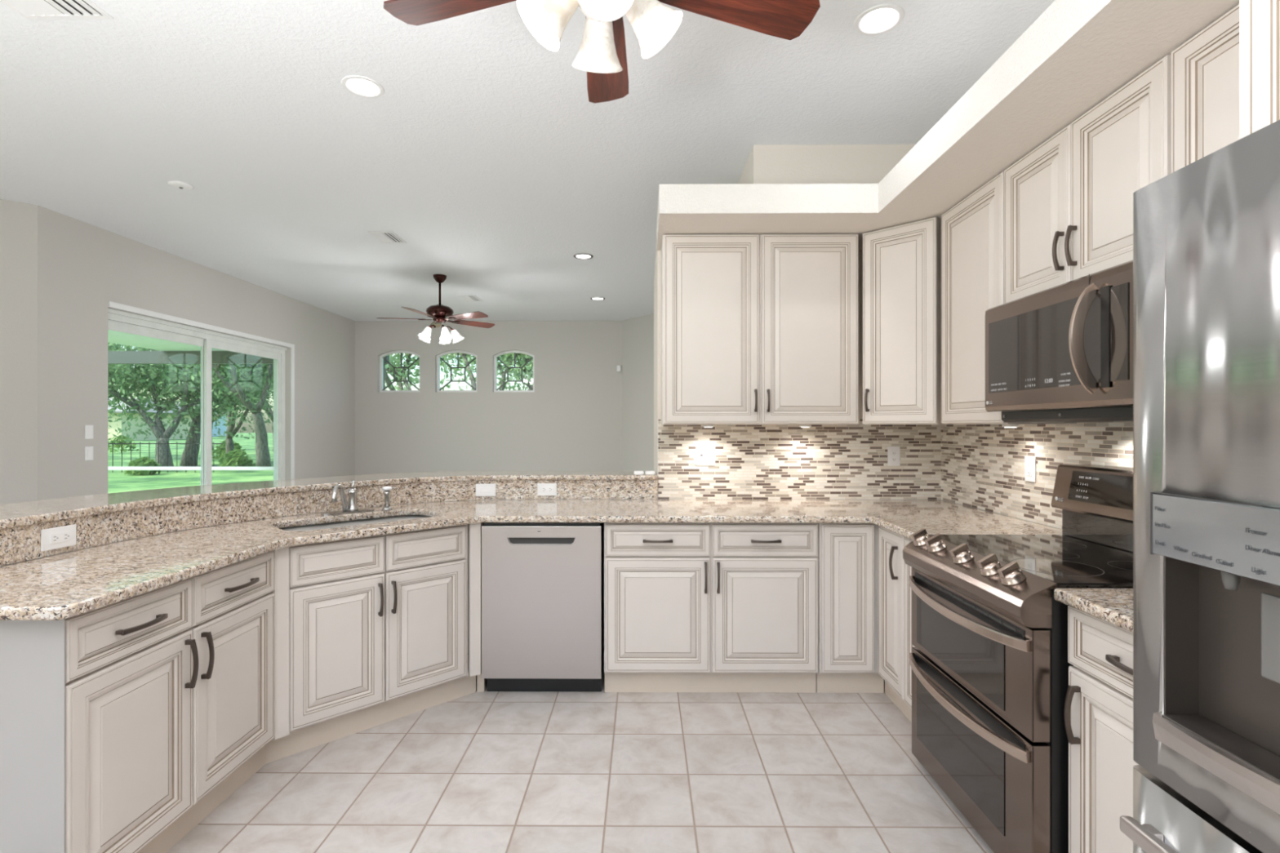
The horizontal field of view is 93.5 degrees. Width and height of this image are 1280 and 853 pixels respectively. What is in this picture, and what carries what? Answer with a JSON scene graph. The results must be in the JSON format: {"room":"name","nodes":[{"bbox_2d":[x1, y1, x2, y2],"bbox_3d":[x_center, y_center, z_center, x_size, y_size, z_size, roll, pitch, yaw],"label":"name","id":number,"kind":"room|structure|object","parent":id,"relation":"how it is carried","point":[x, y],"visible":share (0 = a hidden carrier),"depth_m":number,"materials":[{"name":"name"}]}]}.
{"room":"kitchen","nodes":[
{"label":"kitchen","id":0,"kind":"room"},
{"bbox_2d":[0,199,37,504],"bbox_3d":[-5.196,-0.184,4.376,1.179,3.080,0.194,0,0,-37],"label":"wall","id":1,"kind":"structure","parent":0,"point":[18,220],"depth_m":4.62,"materials":[{"name":"grey paint"}]},
{"bbox_2d":[107,329,225,351],"bbox_3d":[-7.010,-1.494,7.969,4.280,0.100,7.450,0,0,0],"label":"ceiling","id":2,"kind":"structure","parent":0,"point":[115,337],"depth_m":10.43,"materials":[{"name":"paint"}]},
{"bbox_2d":[37,204,355,500],"bbox_3d":[-4.774,-0.184,7.358,0.200,3.080,5.345,0,0,0],"label":"wall","id":3,"kind":"structure","parent":0,"point":[82,267],"depth_m":5.45,"materials":[{"name":"grey paint"}]},
{"bbox_2d":[84,425,93,439],"bbox_3d":[-4.683,0.047,5.115,0.009,0.118,0.074,0,0,0],"label":"light switch","id":4,"kind":"object","parent":3,"relation":"attached to","point":[88,428],"visible":1,"depth_m":5.11,"materials":[{"name":"white plastic"}]},
{"bbox_2d":[84,446,93,460],"bbox_3d":[-4.683,0.229,5.115,0.009,0.118,0.074,0,0,0],"label":"light switch","id":5,"kind":"object","parent":3,"relation":"attached to","point":[88,450],"visible":1,"depth_m":5.11,"materials":[{"name":"white plastic"}]},
{"bbox_2d":[107,308,287,485],"bbox_3d":[-4.801,0.151,6.675,0.135,2.410,2.750,0,0,0],"label":"door","id":6,"kind":"structure","parent":3,"relation":"in","point":[117,321],"depth_m":6.64,"materials":[{"name":"white metal"}]},
{"bbox_2d":[107,301,294,479],"bbox_3d":[-4.672,0.126,6.705,0.012,2.460,2.810,0,0,0],"label":"trim","id":7,"kind":"structure","parent":3,"relation":"attached to","point":[112,304],"depth_m":6.94,"materials":[{"name":"white wood"}]},
{"bbox_2d":[0,499,484,650],"bbox_3d":[-1.340,0.842,2.946,1.024,1.028,3.273,0,0,44],"label":"wall","id":8,"kind":"structure","parent":0,"point":[476,500],"depth_m":3.03,"materials":[{"name":"grey paint"}]},
{"bbox_2d":[0,471,657,529],"bbox_3d":[-1.458,0.312,3.011,1.327,0.031,3.583,0,0,44],"label":"bar","id":9,"kind":"object","parent":8,"relation":"on","point":[37,512],"visible":0.99,"depth_m":2.85,"materials":[{"name":"stone"}]},
{"bbox_2d":[633,471,644,475],"bbox_3d":[-0.007,0.285,3.697,0.060,0.022,0.034,0,0,-4],"label":"clip","id":10,"kind":"object","parent":9,"relation":"on","point":[636,473],"visible":1,"depth_m":3.69,"materials":[{"name":"white plastic"}]},
{"bbox_2d":[644,471,654,475],"bbox_3d":[0.062,0.285,3.697,0.060,0.022,0.034,0,0,-4],"label":"clip","id":11,"kind":"object","parent":9,"relation":"on","point":[647,473],"visible":1,"depth_m":3.69,"materials":[{"name":"white plastic"}]},
{"bbox_2d":[355,320,622,475],"bbox_3d":[-2.573,-0.184,9.916,4.570,3.080,0.200,0,0,0],"label":"wall","id":12,"kind":"structure","parent":0,"point":[571,420],"depth_m":9.81,"materials":[{"name":"grey paint"}]},
{"bbox_2d":[379,351,419,392],"bbox_3d":[-3.938,-0.904,9.925,0.690,0.689,0.060,0,0,0],"label":"window","id":13,"kind":"structure","parent":12,"relation":"in","point":[382,357],"depth_m":9.90,"materials":[{"name":"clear glass"}]},
{"bbox_2d":[436,350,476,392],"bbox_3d":[-3.000,-0.904,9.919,0.685,0.689,0.060,0,0,0],"label":"window","id":14,"kind":"structure","parent":12,"relation":"in","point":[438,357],"depth_m":9.89,"materials":[{"name":"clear glass"}]},
{"bbox_2d":[493,350,534,391],"bbox_3d":[-2.063,-0.904,9.913,0.680,0.689,0.060,0,0,0],"label":"window","id":15,"kind":"structure","parent":12,"relation":"in","point":[495,389],"depth_m":9.88,"materials":[{"name":"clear glass"}]},
{"bbox_2d":[0,0,1055,320],"bbox_3d":[-1.776,-1.799,3.761,8.200,0.150,12.900,0,0,0],"label":"ceiling","id":16,"kind":"structure","parent":0,"point":[483,148],"depth_m":3.51,"materials":[{"name":"white paint"}]},
{"bbox_2d":[0,0,113,19],"bbox_3d":[-2.403,-1.718,2.375,0.365,0.010,0.320,0,0,0],"label":"ceiling vent","id":17,"kind":"object","parent":16,"relation":"in","point":[28,9],"visible":1,"depth_m":2.48,"materials":[{"name":"white metal"}]},
{"bbox_2d":[168,180,194,190],"bbox_3d":[-3.273,-1.710,4.291,0.150,0.026,0.149,0,0,0],"label":"smoke detector","id":18,"kind":"object","parent":16,"relation":"attached to","point":[177,184],"visible":1,"depth_m":4.26,"materials":[{"name":"white plastic"}]},
{"bbox_2d":[341,75,384,97],"bbox_3d":[-1.405,-1.720,3.052,0.200,0.006,0.200,0,0,0],"label":"recessed light","id":19,"kind":"object","parent":16,"relation":"in","point":[360,86],"visible":1,"depth_m":3.05,"materials":[{"name":"white plastic"}]},
{"bbox_2d":[367,231,406,243],"bbox_3d":[-2.296,-1.718,5.475,0.220,0.010,0.320,0,0,0],"label":"ceiling vent","id":20,"kind":"object","parent":16,"relation":"in","point":[384,237],"visible":1,"depth_m":5.46,"materials":[{"name":"white metal"}]},
{"bbox_2d":[376,274,494,344],"bbox_3d":[-2.314,-1.341,6.853,1.298,0.764,1.305,0,0,0],"label":"ceiling fan","id":21,"kind":"object","parent":16,"relation":"hanging from","point":[438,313],"visible":1,"depth_m":6.80,"materials":[{"name":"brown wood"}]},
{"bbox_2d":[457,294,483,302],"bbox_3d":[-2.269,-1.718,8.065,0.220,0.010,0.400,0,0,0],"label":"ceiling vent","id":22,"kind":"object","parent":16,"relation":"in","point":[468,298],"visible":1,"depth_m":8.05,"materials":[{"name":"white metal"}]},
{"bbox_2d":[573,253,593,259],"bbox_3d":[-0.574,-1.720,6.091,0.200,0.006,0.200,0,0,0],"label":"recessed light","id":23,"kind":"object","parent":16,"relation":"in","point":[581,256],"visible":1,"depth_m":6.10,"materials":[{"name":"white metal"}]},
{"bbox_2d":[590,297,604,300],"bbox_3d":[-0.569,-1.720,8.104,0.200,0.006,0.200,0,0,0],"label":"recessed light","id":24,"kind":"object","parent":16,"relation":"in","point":[592,298],"visible":1,"depth_m":8.07,"materials":[{"name":"white metal"}]},
{"bbox_2d":[383,0,820,103],"bbox_3d":[-0.111,-1.383,1.707,1.318,0.682,1.268,0,0,0],"label":"ceiling fan","id":25,"kind":"object","parent":16,"relation":"hanging from","point":[602,53],"visible":1,"depth_m":1.78,"materials":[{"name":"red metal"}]},
{"bbox_2d":[853,3,904,35],"bbox_3d":[1.013,-1.720,2.551,0.200,0.006,0.200,0,0,0],"label":"recessed light","id":26,"kind":"object","parent":16,"relation":"in","point":[881,19],"visible":1,"depth_m":2.55,"materials":[{"name":"white plastic"}]},
{"bbox_2d":[166,650,994,852],"bbox_3d":[-1.776,1.416,3.761,8.000,0.120,12.700,0,0,0],"label":"floor","id":27,"kind":"structure","parent":0,"point":[485,771],"depth_m":2.26,"materials":[{"name":"tile"}]},
{"bbox_2d":[0,546,288,852],"bbox_3d":[-1.714,0.917,1.984,0.608,0.878,0.928,0,0,0],"label":"base cabinet","id":28,"kind":"object","parent":27,"relation":"on","point":[170,689],"depth_m":1.76,"materials":[{"name":"beige paint"}]},
{"bbox_2d":[265,522,484,764],"bbox_3d":[-1.297,0.917,2.904,0.980,0.878,0.598,0,0,-45],"label":"base cabinet","id":29,"kind":"object","parent":27,"relation":"on","point":[378,624],"depth_m":2.68,"materials":[{"name":"beige paint"}]},
{"bbox_2d":[481,522,604,691],"bbox_3d":[-0.493,0.921,3.314,0.602,0.866,0.601,0,0,0],"label":"dishwasher","id":30,"kind":"object","parent":27,"relation":"on","point":[543,583],"visible":0.98,"depth_m":3.02,"materials":[{"name":"silver metal"}]},
{"bbox_2d":[604,522,817,693],"bbox_3d":[0.360,0.917,3.290,1.078,0.878,0.638,0,0,0],"label":"base cabinet","id":31,"kind":"object","parent":27,"relation":"on","point":[689,607],"visible":1,"depth_m":3.01,"materials":[{"name":"beige paint"}]},
{"bbox_2d":[0,499,1062,620],"bbox_3d":[-0.102,0.461,2.573,3.857,0.034,2.210,0,0,0],"label":"countertop","id":32,"kind":"structure","parent":31,"relation":"on","point":[73,584],"depth_m":2.69,"materials":[{"name":"stone"}]},
{"bbox_2d":[0,480,657,566],"bbox_3d":[-1.290,0.386,2.895,0.908,0.116,3.090,0,0,44],"label":"granite riser","id":33,"kind":"object","parent":32,"relation":"on","point":[20,544],"visible":0.96,"depth_m":2.88,"materials":[{"name":"beige stone"}]},
{"bbox_2d":[40,524,75,551],"bbox_3d":[-2.021,0.386,2.094,0.009,0.074,0.118,0,0,2],"label":"outlet","id":34,"kind":"object","parent":33,"relation":"attached to","point":[59,537],"visible":1,"depth_m":2.09,"materials":[{"name":"white plastic"}]},
{"bbox_2d":[49,531,70,544],"bbox_3d":[-2.018,0.386,2.094,0.003,0.034,0.068,0,0,2],"label":"receptacle","id":35,"kind":"object","parent":34,"relation":"attached to","point":[55,537],"depth_m":2.09,"materials":[{"name":"white plastic"}]},
{"bbox_2d":[475,484,495,496],"bbox_3d":[-0.933,0.384,3.639,0.118,0.074,0.009,0,0,-11],"label":"outlet","id":36,"kind":"object","parent":33,"relation":"attached to","point":[482,490],"visible":1,"depth_m":3.64,"materials":[{"name":"white plastic"}]},
{"bbox_2d":[537,483,556,495],"bbox_3d":[-0.567,0.384,3.667,0.118,0.074,0.009,0,0,-2],"label":"outlet","id":37,"kind":"object","parent":33,"relation":"attached to","point":[543,489],"visible":1,"depth_m":3.67,"materials":[{"name":"white plastic"}]},
{"bbox_2d":[541,486,552,492],"bbox_3d":[-0.567,0.384,3.664,0.068,0.034,0.003,0,0,-2],"label":"receptacle","id":38,"kind":"object","parent":37,"relation":"attached to","point":[544,489],"depth_m":3.66,"materials":[{"name":"white plastic"}]},
{"bbox_2d":[320,480,374,515],"bbox_3d":[-1.468,0.360,3.065,0.260,0.167,0.161,0,0,-45],"label":"faucet","id":39,"kind":"object","parent":32,"relation":"on","point":[352,507],"visible":1,"depth_m":3.08,"materials":[{"name":"silver metal"}]},
{"bbox_2d":[280,515,430,531],"bbox_3d":[-1.344,0.577,2.904,0.744,0.198,0.394,0,0,-45],"label":"sink","id":40,"kind":"object","parent":32,"relation":"in","point":[325,526],"visible":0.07,"depth_m":3.05,"materials":[{"name":"metal"}]},
{"bbox_2d":[382,486,392,511],"bbox_3d":[-1.342,0.381,3.193,0.052,0.126,0.052,0,0,0],"label":"sprayer","id":41,"kind":"object","parent":32,"relation":"on","point":[387,493],"visible":1,"depth_m":3.18,"materials":[{"name":"silver metal"}]},
{"bbox_2d":[816,523,884,693],"bbox_3d":[1.073,0.917,3.305,0.340,0.878,0.600,0,0,0],"label":"base cabinet","id":42,"kind":"object","parent":27,"relation":"on","point":[848,553],"visible":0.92,"depth_m":3.01,"materials":[{"name":"beige paint"}]},
{"bbox_2d":[878,525,911,722],"bbox_3d":[1.455,0.917,2.883,0.618,0.878,0.353,0,0,0],"label":"base cabinet","id":43,"kind":"object","parent":27,"relation":"on","point":[891,544],"visible":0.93,"depth_m":2.84,"materials":[{"name":"beige paint"}]},
{"bbox_2d":[903,536,914,708],"bbox_3d":[1.472,0.917,2.574,0.580,0.878,0.262,0,0,0],"label":"base cabinet","id":44,"kind":"object","parent":27,"relation":"on","point":[908,645],"visible":0.17,"depth_m":2.66,"materials":[{"name":"beige paint"}]},
{"bbox_2d":[902,464,1133,852],"bbox_3d":[1.428,0.744,2.048,0.799,1.184,0.760,0,0,0],"label":"range","id":45,"kind":"object","parent":27,"relation":"on","point":[988,660],"visible":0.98,"depth_m":1.92,"materials":[{"name":"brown metal"}]},
{"bbox_2d":[929,534,1133,588],"bbox_3d":[1.427,0.443,2.048,0.532,0.016,0.760,0,0,0],"label":"cooktop","id":46,"kind":"object","parent":45,"relation":"in","point":[1056,561],"depth_m":2.02,"materials":[{"name":"black glass"}]},
{"bbox_2d":[1064,605,1138,852],"bbox_3d":[1.446,0.917,1.409,0.618,0.878,0.500,0,0,0],"label":"base cabinet","id":47,"kind":"object","parent":27,"relation":"on","point":[1099,704],"visible":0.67,"depth_m":1.54,"materials":[{"name":"beige paint"}]},
{"bbox_2d":[1053,588,1133,632],"bbox_3d":[1.478,0.461,1.429,0.683,0.034,0.457,0,0,0],"label":"countertop","id":48,"kind":"structure","parent":47,"relation":"on","point":[1114,606],"depth_m":1.54,"materials":[{"name":"stone"}]},
{"bbox_2d":[1119,120,1279,852],"bbox_3d":[1.307,0.456,0.643,0.967,1.760,0.908,0,0,0],"label":"refrigerator","id":49,"kind":"object","parent":27,"relation":"on","point":[1206,233],"visible":1,"depth_m":0.95,"materials":[{"name":"silver metal"}]},
{"bbox_2d":[622,313,653,471],"bbox_3d":[0.238,-0.184,9.308,0.241,3.080,1.741,0,0,-37],"label":"wall","id":50,"kind":"structure","parent":0,"point":[637,333],"depth_m":9.45,"materials":[{"name":"grey paint"}]},
{"bbox_2d":[653,250,941,499],"bbox_3d":[0.980,0.065,4.358,1.735,2.582,1.372,0,0,0],"label":"wall","id":51,"kind":"structure","parent":0,"point":[753,461],"depth_m":3.67,"materials":[{"name":"tile"}]},
{"bbox_2d":[695,445,715,465],"bbox_3d":[0.400,0.178,3.671,0.118,0.118,0.009,0,0,0],"label":"outlet","id":52,"kind":"object","parent":51,"relation":"attached to","point":[704,455],"visible":1,"depth_m":3.67,"materials":[{"name":"white plastic"}]},
{"bbox_2d":[706,450,712,461],"bbox_3d":[0.426,0.178,3.668,0.034,0.068,0.003,0,0,0],"label":"receptacle","id":53,"kind":"object","parent":52,"relation":"attached to","point":[709,453],"depth_m":3.67,"materials":[{"name":"white plastic"}]},
{"bbox_2d":[661,234,858,424],"bbox_3d":[0.674,-0.543,3.495,1.094,1.064,0.371,0,0,0],"label":"upper cabinet","id":54,"kind":"object","parent":51,"relation":"attached to","point":[757,329],"visible":1,"depth_m":3.35,"materials":[{"name":"beige paint"}]},
{"bbox_2d":[702,425,714,427],"bbox_3d":[0.402,-0.002,3.542,0.068,0.014,0.068,0,0,0],"label":"puck light","id":55,"kind":"object","parent":54,"relation":"attached to","point":[704,426],"visible":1,"depth_m":3.52,"materials":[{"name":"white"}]},
{"bbox_2d":[799,425,811,427],"bbox_3d":[0.972,-0.002,3.539,0.068,0.014,0.068,0,0,0],"label":"puck light","id":56,"kind":"object","parent":54,"relation":"attached to","point":[801,426],"visible":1,"depth_m":3.52,"materials":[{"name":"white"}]},
{"bbox_2d":[887,446,899,466],"bbox_3d":[1.546,0.180,3.664,0.074,0.118,0.009,0,0,0],"label":"outlet","id":57,"kind":"object","parent":51,"relation":"attached to","point":[893,452],"visible":1,"depth_m":3.66,"materials":[{"name":"white plastic"}]},
{"bbox_2d":[891,450,897,462],"bbox_3d":[1.546,0.180,3.661,0.034,0.068,0.003,0,0,0],"label":"receptacle","id":58,"kind":"object","parent":57,"relation":"attached to","point":[894,453],"depth_m":3.66,"materials":[{"name":"white plastic"}]},
{"bbox_2d":[738,144,915,183],"bbox_3d":[1.274,-1.475,4.361,1.148,0.498,1.363,0,0,0],"label":"wall","id":59,"kind":"structure","parent":0,"point":[786,163],"depth_m":3.68,"materials":[{"name":"beige paint"}]},
{"bbox_2d":[656,0,1239,250],"bbox_3d":[0.957,-1.152,1.238,1.742,0.148,4.887,0,0,0],"label":"soffit","id":60,"kind":"structure","parent":59,"relation":"attached to","point":[1077,54],"depth_m":2.22,"materials":[{"name":"white paint"}]},
{"bbox_2d":[941,422,1133,529],"bbox_3d":[1.899,-0.184,1.313,0.159,3.080,7.750,0,0,0],"label":"wall","id":61,"kind":"structure","parent":0,"point":[983,465],"depth_m":2.90,"materials":[{"name":"tile"}]},
{"bbox_2d":[862,217,944,424],"bbox_3d":[1.414,-0.543,3.246,0.386,1.064,0.198,0,0,44],"label":"upper cabinet","id":62,"kind":"object","parent":61,"relation":"attached to","point":[902,264],"visible":1,"depth_m":3.19,"materials":[{"name":"beige paint"}]},
{"bbox_2d":[941,171,1076,424],"bbox_3d":[1.676,-0.543,2.784,0.310,1.064,0.531,0,0,0],"label":"upper cabinet","id":63,"kind":"object","parent":61,"relation":"attached to","point":[972,230],"visible":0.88,"depth_m":2.79,"materials":[{"name":"beige paint"}]},
{"bbox_2d":[1001,424,1018,427],"bbox_3d":[1.718,-0.002,2.789,0.068,0.014,0.068,0,0,0],"label":"puck light","id":64,"kind":"object","parent":63,"relation":"attached to","point":[1002,425],"visible":1,"depth_m":2.77,"materials":[{"name":"white plastic"}]},
{"bbox_2d":[1024,456,1035,482],"bbox_3d":[1.824,0.198,2.814,0.009,0.118,0.074,0,0,0],"label":"outlet","id":65,"kind":"object","parent":61,"relation":"attached to","point":[1029,461],"visible":1,"depth_m":2.81,"materials":[{"name":"white plastic"}]},
{"bbox_2d":[1026,461,1031,476],"bbox_3d":[1.821,0.198,2.814,0.003,0.068,0.034,0,0,0],"label":"receptacle","id":66,"kind":"object","parent":65,"relation":"attached to","point":[1028,463],"depth_m":2.81,"materials":[{"name":"white plastic"}]},
{"bbox_2d":[1004,54,1171,303],"bbox_3d":[1.653,-0.782,2.123,0.348,0.585,0.788,0,0,0],"label":"upper cabinet","id":67,"kind":"object","parent":61,"relation":"attached to","point":[1068,201],"visible":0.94,"depth_m":2.05,"materials":[{"name":"beige paint"}]},
{"bbox_2d":[985,260,1133,422],"bbox_3d":[1.583,-0.251,2.121,0.480,0.472,0.762,0,0,0],"label":"microwave","id":68,"kind":"object","parent":67,"relation":"attached to","point":[1063,353],"visible":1,"depth_m":2.03,"materials":[{"name":"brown metal"}]},
{"bbox_2d":[1171,4,1239,173],"bbox_3d":[1.668,-0.543,1.476,0.310,1.064,0.500,0,0,0],"label":"upper cabinet","id":69,"kind":"object","parent":61,"relation":"attached to","point":[1205,68],"visible":0.21,"depth_m":1.61,"materials":[{"name":"beige paint"}]},
{"bbox_2d":[1239,0,1279,139],"bbox_3d":[1.486,-0.779,0.747,0.658,0.591,0.950,0,0,0],"label":"upper cabinet","id":70,"kind":"object","parent":61,"relation":"attached to","point":[1259,20],"visible":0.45,"depth_m":1.16,"materials":[{"name":"beige paint"}]},
{"bbox_3d":[-7.010,1.431,7.944,4.280,0.110,7.400,0,0,0],"label":"floor","id":71,"kind":"structure","parent":0,"visible":0},
{"bbox_2d":[107,351,389,470],"bbox_3d":[-10.877,-0.034,11.569,12.100,2.820,0.120,0,0,0],"label":"porch","id":72,"kind":"object","parent":71,"relation":"on","point":[113,357],"visible":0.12,"depth_m":11.50,"materials":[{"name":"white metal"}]},
{"label":"outside","id":73,"kind":"structure","parent":0,"visible":0},
{"bbox_2d":[107,432,273,493],"bbox_3d":[-19.748,1.601,40.125,200.000,0.210,200.000,0,0,0],"label":"ground","id":74,"kind":"structure","parent":73,"point":[117,482],"depth_m":19.69,"materials":[{"name":"green plant"}]},
{"bbox_2d":[107,435,139,453],"bbox_3d":[-29.476,0.982,34.204,1.510,1.029,1.556,0,0,23],"label":"shrub","id":75,"kind":"object","parent":74,"relation":"on","point":[119,437],"visible":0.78,"depth_m":34.02,"materials":[{"name":"green plant"}]},
{"bbox_2d":[107,344,142,431],"bbox_3d":[-24.861,-1.865,26.836,8.646,6.797,5.381,0,0,42],"label":"oak tree","id":76,"kind":"object","parent":74,"relation":"on","point":[108,417],"visible":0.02,"depth_m":27.39,"materials":[{"name":"green plant"}]},
{"bbox_2d":[124,456,161,475],"bbox_3d":[-15.357,1.216,18.569,0.958,0.606,0.897,0,0,0],"label":"shrub","id":77,"kind":"object","parent":74,"relation":"on","point":[144,461],"visible":0.74,"depth_m":18.42,"materials":[{"name":"green plant"}]},
{"bbox_2d":[107,398,200,440],"bbox_3d":[-58.213,-0.854,68.368,10.200,4.700,13.200,0,0,0],"label":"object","id":78,"kind":"structure","parent":74,"relation":"on","point":[133,428],"depth_m":64.44,"materials":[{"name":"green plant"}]},
{"bbox_2d":[107,441,222,472],"bbox_3d":[-16.294,0.996,19.603,5.400,1.000,0.024,0,0,0],"label":"fence","id":79,"kind":"object","parent":74,"relation":"on","point":[113,443],"visible":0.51,"depth_m":19.59,"materials":[{"name":"black metal"}]},
{"bbox_2d":[107,342,273,466],"bbox_3d":[-17.342,-1.217,21.889,7.474,5.494,5.874,0,0,-30],"label":"oak tree","id":80,"kind":"object","parent":74,"relation":"on","point":[124,380],"visible":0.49,"depth_m":21.27,"materials":[{"name":"green plant"}]},
{"bbox_2d":[107,342,273,466],"bbox_3d":[-16.243,-2.063,23.587,7.427,7.165,8.702,0,0,10],"label":"oak tree","id":81,"kind":"object","parent":74,"relation":"on","point":[190,448],"visible":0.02,"depth_m":22.64,"materials":[{"name":"green plant"}]},
{"bbox_2d":[175,401,226,436],"bbox_3d":[-66.249,-1.054,86.419,6.700,5.100,13.200,0,0,0],"label":"house","id":82,"kind":"structure","parent":74,"relation":"on","point":[215,431],"depth_m":91.08,"materials":[{"name":"blue paint"}]},
{"bbox_2d":[146,364,273,462],"bbox_3d":[-16.607,-1.368,25.187,5.164,5.738,7.958,0,0,-22],"label":"oak tree","id":83,"kind":"object","parent":74,"relation":"on","point":[229,446],"visible":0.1,"depth_m":24.90,"materials":[{"name":"green plant"}]},
{"bbox_2d":[147,364,273,466],"bbox_3d":[-13.951,-2.138,20.794,6.684,7.320,6.869,0,0,-11],"label":"oak tree","id":84,"kind":"object","parent":74,"relation":"on","point":[262,451],"visible":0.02,"depth_m":20.83,"materials":[{"name":"green plant"}]},
{"bbox_2d":[157,350,272,448],"bbox_3d":[-25.527,-2.553,37.932,9.573,8.146,8.230,0,0,-30],"label":"oak tree","id":85,"kind":"object","parent":74,"relation":"on","point":[219,415],"visible":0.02,"depth_m":38.16,"materials":[{"name":"green plant"}]},
{"bbox_2d":[211,440,245,459],"bbox_3d":[-18.561,1.040,27.144,1.386,0.914,1.391,0,0,0],"label":"shrub","id":86,"kind":"object","parent":74,"relation":"on","point":[220,450],"visible":0.43,"depth_m":26.83,"materials":[{"name":"green plant"}]},
{"bbox_2d":[217,448,255,466],"bbox_3d":[-14.169,1.127,21.108,1.150,0.755,1.165,0,0,0],"label":"shrub","id":87,"kind":"object","parent":74,"relation":"on","point":[239,460],"visible":0.98,"depth_m":20.89,"materials":[{"name":"green plant"}]},
{"bbox_2d":[248,378,273,451],"bbox_3d":[-23.061,-2.872,35.551,7.409,8.745,11.324,0,0,-25],"label":"oak tree","id":88,"kind":"object","parent":74,"relation":"on","point":[271,412],"visible":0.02,"depth_m":35.88,"materials":[{"name":"green plant"}]},
{"bbox_2d":[256,353,468,390],"bbox_3d":[-8.063,-2.023,17.601,6.819,7.066,9.698,0,0,-2],"label":"oak tree","id":89,"kind":"object","parent":74,"relation":"on","point":[401,375],"visible":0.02,"depth_m":18.48,"materials":[{"name":"green plant"}]},
{"bbox_2d":[404,353,533,390],"bbox_3d":[-3.990,-2.041,18.046,7.738,7.124,6.369,0,0,6],"label":"oak tree","id":90,"kind":"object","parent":74,"relation":"on","point":[469,369],"visible":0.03,"depth_m":17.64,"materials":[{"name":"green plant"}]},
{"bbox_2d":[445,353,533,390],"bbox_3d":[-3.333,-1.933,18.192,8.989,6.884,7.745,0,0,43],"label":"oak tree","id":91,"kind":"object","parent":74,"relation":"on","point":[523,362],"visible":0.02,"depth_m":18.45,"materials":[{"name":"green plant"}]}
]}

